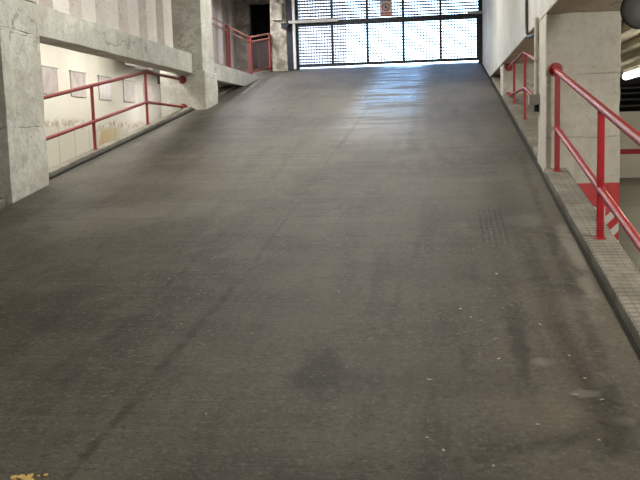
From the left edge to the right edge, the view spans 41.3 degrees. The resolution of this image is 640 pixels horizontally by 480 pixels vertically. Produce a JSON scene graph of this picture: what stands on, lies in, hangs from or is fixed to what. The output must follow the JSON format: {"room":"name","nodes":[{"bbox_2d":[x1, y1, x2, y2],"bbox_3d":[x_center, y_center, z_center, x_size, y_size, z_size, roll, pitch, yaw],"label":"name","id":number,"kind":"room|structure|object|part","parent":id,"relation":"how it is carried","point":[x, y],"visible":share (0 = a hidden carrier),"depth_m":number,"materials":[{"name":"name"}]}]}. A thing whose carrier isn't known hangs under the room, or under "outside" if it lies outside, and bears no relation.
{"room":"parking garage","nodes":[
{"label":"parking garage","id":0,"kind":"room"},
{"bbox_2d":[40,43,161,168],"bbox_3d":[-3.903,-1.637,12.609,0.250,2.900,20.100,-1,7,8],"label":"wall","id":1,"kind":"structure","parent":0,"point":[63,112],"depth_m":13.39,"materials":[{"name":"white paint"}]},
{"bbox_2d":[41,65,58,93],"bbox_3d":[-3.841,-2.272,12.104,0.030,0.387,0.510,-1,7,8],"label":"poster","id":2,"kind":"object","parent":1,"relation":"in","point":[49,74],"visible":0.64,"depth_m":12.06,"materials":[{"name":"paper"}]},
{"bbox_2d":[69,70,86,97],"bbox_3d":[-3.708,-2.390,13.047,0.030,0.387,0.570,-1,7,8],"label":"air vent","id":3,"kind":"object","parent":1,"relation":"in","point":[77,79],"visible":0.98,"depth_m":13.00,"materials":[{"name":"metal"}]},
{"bbox_2d":[97,75,111,99],"bbox_3d":[-3.560,-2.520,14.094,0.030,0.387,0.560,-1,7,8],"label":"air vent","id":4,"kind":"object","parent":1,"relation":"in","point":[105,91],"visible":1,"depth_m":14.05,"materials":[{"name":"metal"}]},
{"bbox_2d":[123,79,135,102],"bbox_3d":[-3.405,-2.657,15.189,0.030,0.387,0.590,-1,7,8],"label":"air vent","id":5,"kind":"object","parent":1,"relation":"in","point":[128,85],"visible":0.98,"depth_m":15.17,"materials":[{"name":"metal"}]},
{"bbox_2d":[143,83,154,104],"bbox_3d":[-3.260,-2.785,16.216,0.030,0.387,0.580,-1,7,8],"label":"air vent","id":6,"kind":"object","parent":1,"relation":"in","point":[150,87],"visible":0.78,"depth_m":16.27,"materials":[{"name":"metal"}]},
{"bbox_2d":[37,0,172,47],"bbox_3d":[-2.702,-3.552,10.738,0.200,1.880,5.165,-1,7,8],"label":"wall","id":7,"kind":"structure","parent":0,"point":[153,22],"depth_m":11.25,"materials":[{"name":"white concrete"}]},
{"bbox_2d":[125,0,237,70],"bbox_3d":[-2.788,-4.566,18.115,0.130,2.270,8.050,-1,7,8],"label":"wall","id":8,"kind":"structure","parent":0,"point":[222,10],"depth_m":20.68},
{"bbox_2d":[153,69,221,88],"bbox_3d":[-3.785,-3.349,18.459,4.370,0.170,8.150,-1,7,8],"label":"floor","id":9,"kind":"structure","parent":0,"point":[154,70],"depth_m":16.74,"materials":[{"name":"concrete"}]},
{"bbox_2d":[235,0,269,71],"bbox_3d":[-3.042,-5.047,22.289,4.800,2.500,0.200,-1,7,8],"label":"wall","id":10,"kind":"structure","parent":0,"point":[242,7],"depth_m":21.97,"materials":[{"name":"concrete"}]},
{"bbox_2d":[251,3,300,70],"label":"door","id":11,"kind":"structure","parent":10,"relation":"in","point":[260,14],"depth_m":22.78,"materials":[{"name":"black metal"}]},
{"bbox_2d":[270,0,287,70],"bbox_3d":[-0.762,-4.960,20.627,0.388,2.405,2.655,-1,7,8],"label":"column","id":12,"kind":"structure","parent":0,"point":[279,53],"depth_m":19.36,"materials":[{"name":"concrete"}]},
{"bbox_2d":[272,0,282,20],"bbox_3d":[-0.975,-5.371,19.219,0.235,0.800,0.080,-1,7,8],"label":"switch box","id":13,"kind":"object","parent":12,"relation":"attached to","point":[277,13],"visible":1,"depth_m":19.21,"materials":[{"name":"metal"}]},
{"bbox_2d":[281,0,482,70],"bbox_3d":[1.400,-4.929,18.959,4.570,2.110,0.260,-1,7,8],"label":"gate","id":14,"kind":"object","parent":12,"relation":"attached to","point":[294,22],"visible":0.97,"depth_m":19.05,"materials":[{"name":"metal"}]},
{"bbox_3d":[-0.619,-4.915,19.328,0.270,2.110,0.100,-1,7,8],"label":"post","id":15,"kind":"part","parent":14,"relation":"part of","materials":[{"name":"white metal"}]},
{"bbox_3d":[-0.144,-4.927,19.147,1.140,0.070,0.080,-1,7,8],"label":"opener arm","id":16,"kind":"part","parent":14,"relation":"part of","materials":[{"name":"metal"}]},
{"bbox_3d":[-0.138,-5.433,19.183,0.735,0.955,0.020,-1,7,8],"label":"panel","id":17,"kind":"part","parent":14,"relation":"part of","materials":[{"name":"white metal"}]},
{"bbox_3d":[-0.109,-4.426,19.304,0.735,0.835,0.020,-1,7,8],"label":"panel","id":18,"kind":"part","parent":14,"relation":"part of","materials":[{"name":"white metal"}]},
{"bbox_3d":[0.649,-5.442,19.071,0.735,0.955,0.020,-1,7,8],"label":"panel","id":19,"kind":"part","parent":14,"relation":"part of","materials":[{"name":"white metal"}]},
{"bbox_3d":[0.678,-4.435,19.192,0.735,0.835,0.020,-1,7,8],"label":"panel","id":20,"kind":"part","parent":14,"relation":"part of","materials":[{"name":"white metal"}]},
{"bbox_3d":[1.441,-5.451,18.958,0.745,0.955,0.020,-1,7,8],"label":"panel","id":21,"kind":"part","parent":14,"relation":"part of","materials":[{"name":"white metal"}]},
{"bbox_3d":[1.470,-4.444,19.079,0.745,0.835,0.020,-1,7,8],"label":"panel","id":22,"kind":"part","parent":14,"relation":"part of","materials":[{"name":"white metal"}]},
{"bbox_2d":[380,0,391,16],"bbox_3d":[1.464,-5.150,18.918,0.265,0.345,0.014,-1,7,8],"label":"prohibition sign","id":23,"kind":"object","parent":14,"relation":"attached to","point":[385,6],"visible":1,"depth_m":18.91,"materials":[{"name":"metal"}]},
{"bbox_3d":[1.498,-4.917,19.008,4.010,0.120,0.080,-1,7,8],"label":"rail","id":24,"kind":"part","parent":14,"relation":"part of","materials":[{"name":"grey metal"}]},
{"bbox_3d":[1.525,-3.996,19.129,4.010,0.070,0.060,-1,7,8],"label":"rail","id":25,"kind":"part","parent":14,"relation":"part of","materials":[{"name":"metal"}]},
{"bbox_3d":[2.248,-5.460,18.843,0.765,0.955,0.020,-1,7,8],"label":"panel","id":26,"kind":"part","parent":14,"relation":"part of","materials":[{"name":"white metal"}]},
{"bbox_3d":[2.277,-4.453,18.964,0.765,0.835,0.020,-1,7,8],"label":"panel","id":27,"kind":"part","parent":14,"relation":"part of","materials":[{"name":"white metal"}]},
{"bbox_3d":[3.106,-4.463,18.846,0.790,0.835,0.020,-1,7,8],"label":"panel","id":28,"kind":"part","parent":14,"relation":"part of","materials":[{"name":"white metal"}]},
{"bbox_3d":[3.077,-5.470,18.724,0.790,0.955,0.020,-1,7,8],"label":"panel","id":29,"kind":"part","parent":14,"relation":"part of","materials":[{"name":"white metal"}]},
{"bbox_3d":[3.409,-4.986,18.638,0.360,0.055,0.080,-1,7,8],"label":"opener arm","id":30,"kind":"part","parent":14,"relation":"part of","materials":[{"name":"metal"}]},
{"bbox_3d":[3.579,-4.963,18.729,0.190,2.110,0.100,-1,7,8],"label":"post","id":31,"kind":"part","parent":14,"relation":"part of","materials":[{"name":"black metal"}]},
{"bbox_2d":[0,62,639,479],"bbox_3d":[-0.620,-0.083,7.073,5.017,4.663,25.750,-1,7,8],"label":"floor","id":32,"kind":"structure","parent":0,"point":[197,265],"depth_m":4.79,"materials":[{"name":"concrete"}]},
{"bbox_2d":[10,473,47,479],"bbox_3d":[-1.098,0.897,3.188,0.140,0.018,0.078,-1,7,8],"label":"paint patch","id":33,"kind":"object","parent":32,"relation":"on","point":[22,476],"visible":1,"depth_m":3.20,"materials":[{"name":"yellow paint"}]},
{"bbox_2d":[160,0,217,116],"bbox_3d":[-2.148,-3.381,13.737,0.754,2.998,0.780,-1,7,8],"label":"pillar","id":34,"kind":"structure","parent":32,"relation":"on","point":[191,19],"depth_m":13.45,"materials":[{"name":"paint"}]},
{"bbox_2d":[214,63,260,86],"bbox_3d":[-1.854,-3.075,16.185,0.630,0.290,4.250,-1,7,8],"label":"beam","id":35,"kind":"structure","parent":34,"relation":"attached to","point":[226,76],"depth_m":15.73,"materials":[{"name":"paint"}]},
{"bbox_2d":[212,17,271,74],"bbox_3d":[-1.705,-3.837,16.754,0.214,1.088,5.500,0,7,10],"label":"landing railing","id":36,"kind":"object","parent":35,"relation":"on","point":[228,57],"visible":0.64,"depth_m":17.26,"materials":[{"name":"red metal"}]},
{"bbox_3d":[-1.785,-3.681,16.329,0.044,0.885,0.044,-1,7,8],"label":"frame post","id":37,"kind":"part","parent":36,"relation":"part of","materials":[{"name":"red metal"}]},
{"bbox_3d":[-1.761,-3.702,16.496,0.044,0.885,0.044,-1,7,8],"label":"frame post","id":38,"kind":"part","parent":36,"relation":"part of","materials":[{"name":"red metal"}]},
{"bbox_3d":[-1.511,-3.918,18.265,0.044,0.875,0.044,-1,7,8],"label":"frame post","id":39,"kind":"part","parent":36,"relation":"part of","materials":[{"name":"red metal"}]},
{"bbox_3d":[-1.495,-3.955,18.381,0.044,0.840,0.044,-1,7,8],"label":"frame post","id":40,"kind":"part","parent":36,"relation":"part of","materials":[{"name":"red metal"}]},
{"bbox_3d":[-1.143,-4.275,19.390,0.044,0.845,0.044,-1,7,8],"label":"frame post","id":41,"kind":"part","parent":36,"relation":"part of","materials":[{"name":"red metal"}]},
{"bbox_3d":[-3.123,0.237,6.576,0.355,4.390,24.000,-1,7,8],"label":"floor","id":42,"kind":"structure","parent":32,"relation":"on","visible":0},
{"bbox_2d":[0,198,6,209],"bbox_3d":[-3.841,1.801,1.398,0.240,2.764,13.240,-1,7,8],"label":"kerb","id":43,"kind":"object","parent":42,"relation":"on","point":[3,201],"visible":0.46,"depth_m":7.66,"materials":[{"name":"concrete"}]},
{"bbox_2d":[0,27,48,205],"bbox_3d":[-3.029,-1.005,8.056,0.558,1.895,0.770,-1,7,8],"label":"pillar","id":44,"kind":"structure","parent":42,"relation":"on","point":[23,152],"depth_m":7.90,"materials":[{"name":"paint"}]},
{"bbox_2d":[0,0,192,73],"bbox_3d":[-3.348,-1.725,4.958,0.300,0.314,17.243,-1,7,8],"label":"beam","id":45,"kind":"structure","parent":44,"relation":"on","point":[55,28],"depth_m":9.50,"materials":[{"name":"paint"}]},
{"bbox_2d":[48,107,191,174],"bbox_3d":[-2.485,-1.085,11.017,0.120,1.421,5.234,0,7,9],"label":"kerb","id":46,"kind":"object","parent":42,"relation":"on","point":[91,152],"visible":0.24,"depth_m":10.45,"materials":[{"name":"concrete"}]},
{"bbox_2d":[43,71,186,149],"bbox_3d":[-2.521,-1.727,10.940,0.124,1.105,5.232,-1,7,8],"label":"handrail","id":47,"kind":"object","parent":46,"relation":"on","point":[182,79],"visible":0.92,"depth_m":10.26,"materials":[{"name":"red metal"}]},
{"bbox_3d":[-2.656,-1.426,9.966,0.034,0.728,0.025,-1,7,8],"label":"post","id":48,"kind":"part","parent":47,"relation":"part of","materials":[{"name":"red paint"}]},
{"bbox_3d":[-2.528,-1.949,10.909,0.042,0.578,5.223,-1,7,8],"label":"rail","id":49,"kind":"part","parent":47,"relation":"part of","materials":[{"name":"red metal"}]},
{"bbox_3d":[-2.516,-1.536,10.959,0.040,0.583,5.223,-1,7,8],"label":"rail","id":50,"kind":"part","parent":47,"relation":"part of","materials":[{"name":"red metal"}]},
{"bbox_3d":[-2.404,-1.960,11.777,0.034,0.710,0.025,-1,7,8],"label":"post","id":51,"kind":"part","parent":47,"relation":"part of","materials":[{"name":"red metal"}]},
{"bbox_2d":[49,108,194,179],"bbox_3d":[-2.413,-1.172,10.996,0.065,1.198,5.233,0,7,9],"label":"trim","id":52,"kind":"structure","parent":46,"relation":"attached to","point":[102,152],"depth_m":10.26,"materials":[{"name":"grey concrete"}]},
{"bbox_2d":[218,86,239,96],"bbox_3d":[-1.863,-2.479,15.701,0.215,1.037,3.050,-1,7,8],"label":"kerb","id":53,"kind":"object","parent":42,"relation":"on","point":[225,89],"visible":0.03,"depth_m":15.97,"materials":[{"name":"concrete"}]},
{"bbox_2d":[482,0,622,76],"bbox_3d":[2.293,-3.108,7.226,0.670,2.225,23.600,-1,7,8],"label":"wall","id":54,"kind":"structure","parent":0,"point":[504,38],"depth_m":11.26,"materials":[{"name":"white paint"}]},
{"bbox_2d":[525,0,533,37],"bbox_3d":[2.118,-3.196,8.519,0.032,2.340,0.976,-1,7,8],"label":"cable","id":55,"kind":"object","parent":54,"relation":"attached to","point":[526,1],"visible":0.98,"depth_m":9.06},
{"bbox_2d":[620,0,639,28],"bbox_3d":[2.364,-1.716,6.270,0.288,0.315,0.121,-1,7,8],"label":"dome fixture","id":56,"kind":"object","parent":54,"relation":"attached to","point":[629,9],"visible":1,"depth_m":6.25,"materials":[{"name":"grey plastic"}]},
{"bbox_2d":[481,64,639,359],"bbox_3d":[1.900,-0.041,6.595,0.100,4.652,25.500,-1,7,8],"label":"curb","id":57,"kind":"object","parent":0,"point":[612,304],"depth_m":6.04,"materials":[{"name":"grey concrete"}]},
{"bbox_2d":[492,77,499,92],"bbox_3d":[3.212,-2.444,14.658,0.363,0.878,2.100,-1,7,8],"label":"kerb","id":58,"kind":"object","parent":57,"relation":"on","point":[496,80],"visible":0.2,"depth_m":14.86,"materials":[{"name":"concrete"}]},
{"bbox_2d":[503,94,537,159],"bbox_3d":[2.663,-1.265,10.711,0.363,1.357,4.900,-1,7,8],"label":"kerb","id":59,"kind":"object","parent":57,"relation":"on","point":[529,127],"visible":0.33,"depth_m":10.69,"materials":[{"name":"concrete"}]},
{"bbox_2d":[505,50,533,119],"bbox_3d":[2.557,-1.954,10.652,0.120,0.902,4.870,-1,7,8],"label":"handrail","id":60,"kind":"object","parent":59,"relation":"on","point":[508,67],"visible":0.81,"depth_m":10.59,"materials":[{"name":"red metal"}]},
{"bbox_3d":[2.754,-2.232,12.053,0.034,0.566,0.025,-1,7,8],"label":"post","id":61,"kind":"part","parent":60,"relation":"part of","materials":[{"name":"red metal"}]},
{"bbox_3d":[2.550,-2.158,10.619,0.042,0.414,4.853,-1,7,8],"label":"rail","id":62,"kind":"part","parent":60,"relation":"part of","materials":[{"name":"red metal"}]},
{"bbox_3d":[2.562,-1.743,10.669,0.040,0.384,4.853,-1,7,8],"label":"rail","id":63,"kind":"part","parent":60,"relation":"part of","materials":[{"name":"red metal"}]},
{"bbox_3d":[2.543,-1.908,10.546,0.034,0.816,0.025,-1,7,8],"label":"post","id":64,"kind":"part","parent":60,"relation":"part of","materials":[{"name":"red metal"}]},
{"bbox_2d":[544,168,639,348],"bbox_3d":[1.794,0.442,5.195,0.205,1.549,5.400,-1,7,8],"label":"kerb","id":65,"kind":"object","parent":57,"relation":"on","point":[616,270],"visible":0.46,"depth_m":5.36,"materials":[{"name":"tile"}]},
{"bbox_2d":[549,63,639,252],"bbox_3d":[1.818,-0.461,5.457,0.120,1.707,4.652,-1,7,8],"label":"handrail","id":66,"kind":"object","parent":65,"relation":"on","point":[555,69],"visible":1,"depth_m":5.56,"materials":[{"name":"red metal"}]},
{"bbox_3d":[2.113,-1.054,7.569,0.044,0.874,0.032,-1,7,8],"label":"post","id":67,"kind":"part","parent":66,"relation":"part of","materials":[{"name":"red paint"}]},
{"bbox_3d":[1.807,-0.827,5.409,0.054,0.892,4.644,-1,7,8],"label":"rail","id":68,"kind":"part","parent":66,"relation":"part of","materials":[{"name":"red metal"}]},
{"bbox_3d":[1.818,-0.293,5.441,0.051,0.927,4.579,-1,7,8],"label":"rail","id":69,"kind":"part","parent":66,"relation":"part of","materials":[{"name":"red metal"}]},
{"bbox_3d":[1.844,-0.015,5.599,0.068,0.029,0.068,-1,7,8],"label":"plate","id":70,"kind":"part","parent":66,"relation":"part of","materials":[{"name":"red paint"}]},
{"bbox_3d":[1.832,-0.437,5.548,0.044,0.854,0.032,-1,7,8],"label":"post","id":71,"kind":"part","parent":66,"relation":"part of","materials":[{"name":"red metal"}]},
{"bbox_2d":[618,178,639,271],"bbox_3d":[6.745,-0.550,13.175,7.353,0.200,21.100,-1,7,8],"label":"floor","id":72,"kind":"structure","parent":0,"point":[629,188],"depth_m":11.76,"materials":[{"name":"concrete"}]},
{"bbox_2d":[500,63,533,96],"bbox_3d":[3.201,-1.640,13.386,0.677,2.219,0.611,-1,7,8],"label":"pillar","id":73,"kind":"structure","parent":72,"relation":"on","point":[506,77],"depth_m":13.01,"materials":[{"name":"paint"}]},
{"bbox_2d":[538,10,620,240],"bbox_3d":[2.420,-0.968,7.994,0.668,2.222,0.629,-1,7,8],"label":"pillar","id":74,"kind":"structure","parent":72,"relation":"on","point":[587,45],"depth_m":7.65,"materials":[{"name":"beige concrete"}]},
{"bbox_2d":[528,94,539,111],"bbox_3d":[2.065,-1.324,8.218,0.098,0.169,0.150,-1,7,8],"label":"junction box","id":75,"kind":"object","parent":74,"relation":"attached to","point":[533,99],"visible":1,"depth_m":8.14,"materials":[{"name":"grey plastic"}]},
{"bbox_2d":[533,17,538,93],"bbox_3d":[2.079,-1.766,8.166,0.056,0.722,0.056,-1,7,8],"label":"conduit","id":76,"kind":"object","parent":74,"relation":"attached to","point":[536,20],"visible":0.93,"depth_m":8.15,"materials":[{"name":"white metal"}]},
{"bbox_2d":[620,111,639,177],"bbox_3d":[7.867,-2.105,19.488,6.880,1.710,0.200,-1,7,8],"label":"wall","id":77,"kind":"structure","parent":0,"point":[629,150],"depth_m":19.50,"materials":[{"name":"white paint"}]},
{"bbox_2d":[620,85,639,111],"bbox_3d":[8.198,-3.133,23.383,7.700,2.800,0.200,-1,7,8],"label":"wall","id":78,"kind":"structure","parent":0,"point":[622,109],"depth_m":23.16,"materials":[{"name":"black"}]},
{"bbox_2d":[621,23,639,72],"bbox_3d":[7.269,-3.378,15.404,6.880,0.250,15.880,-1,7,8],"label":"ceiling","id":79,"kind":"structure","parent":0,"point":[630,37],"depth_m":12.73,"materials":[{"name":"paint"}]},
{"bbox_2d":[622,66,639,79],"bbox_3d":[6.172,-3.339,16.774,0.144,0.278,1.300,-1,7,8],"label":"lamp","id":80,"kind":"object","parent":79,"relation":"hanging from","point":[634,72],"visible":0.9,"depth_m":16.66,"materials":[{"name":"white paint"}]},
{"bbox_3d":[9.942,-1.386,8.905,0.200,2.900,28.600,-1,7,8],"label":"wall","id":81,"kind":"structure","parent":0,"visible":0},
{"bbox_2d":[620,98,639,100],"bbox_3d":[7.811,-3.202,19.155,6.850,0.117,0.070,-1,7,8],"label":"pipe","id":82,"kind":"object","parent":81,"relation":"attached to","point":[621,99],"visible":0.02,"depth_m":19.24,"materials":[{"name":"black metal"}]},
{"bbox_2d":[620,104,639,107],"bbox_3d":[7.816,-3.063,19.172,6.850,0.117,0.070,-1,7,8],"label":"pipe","id":83,"kind":"object","parent":81,"relation":"attached to","point":[621,105],"visible":0.02,"depth_m":19.26,"materials":[{"name":"black metal"}]},
{"bbox_2d":[620,91,639,94],"bbox_3d":[7.808,-3.341,19.138,6.850,0.117,0.070,-1,7,8],"label":"pipe","id":84,"kind":"object","parent":81,"relation":"attached to","point":[634,92],"visible":0.02,"depth_m":19.23,"materials":[{"name":"black metal"}]},
{"bbox_2d":[620,86,639,89],"bbox_3d":[7.804,-3.460,19.124,6.850,0.117,0.070,-1,7,8],"label":"pipe","id":85,"kind":"object","parent":81,"relation":"attached to","point":[625,87],"visible":0.02,"depth_m":19.21,"materials":[{"name":"black metal"}]},
{"label":"outside","id":86,"kind":"structure","parent":0,"visible":0},
{"bbox_2d":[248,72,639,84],"bbox_3d":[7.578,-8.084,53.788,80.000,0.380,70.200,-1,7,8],"label":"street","id":87,"kind":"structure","parent":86,"point":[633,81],"depth_m":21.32,"materials":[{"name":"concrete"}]},
{"bbox_2d":[298,0,346,68],"bbox_3d":[-7.912,-9.397,34.528,18.800,7.720,8.030,-1,7,8],"label":"building","id":88,"kind":"structure","parent":87,"relation":"on","point":[298,0],"depth_m":29.64,"materials":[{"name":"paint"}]}
]}

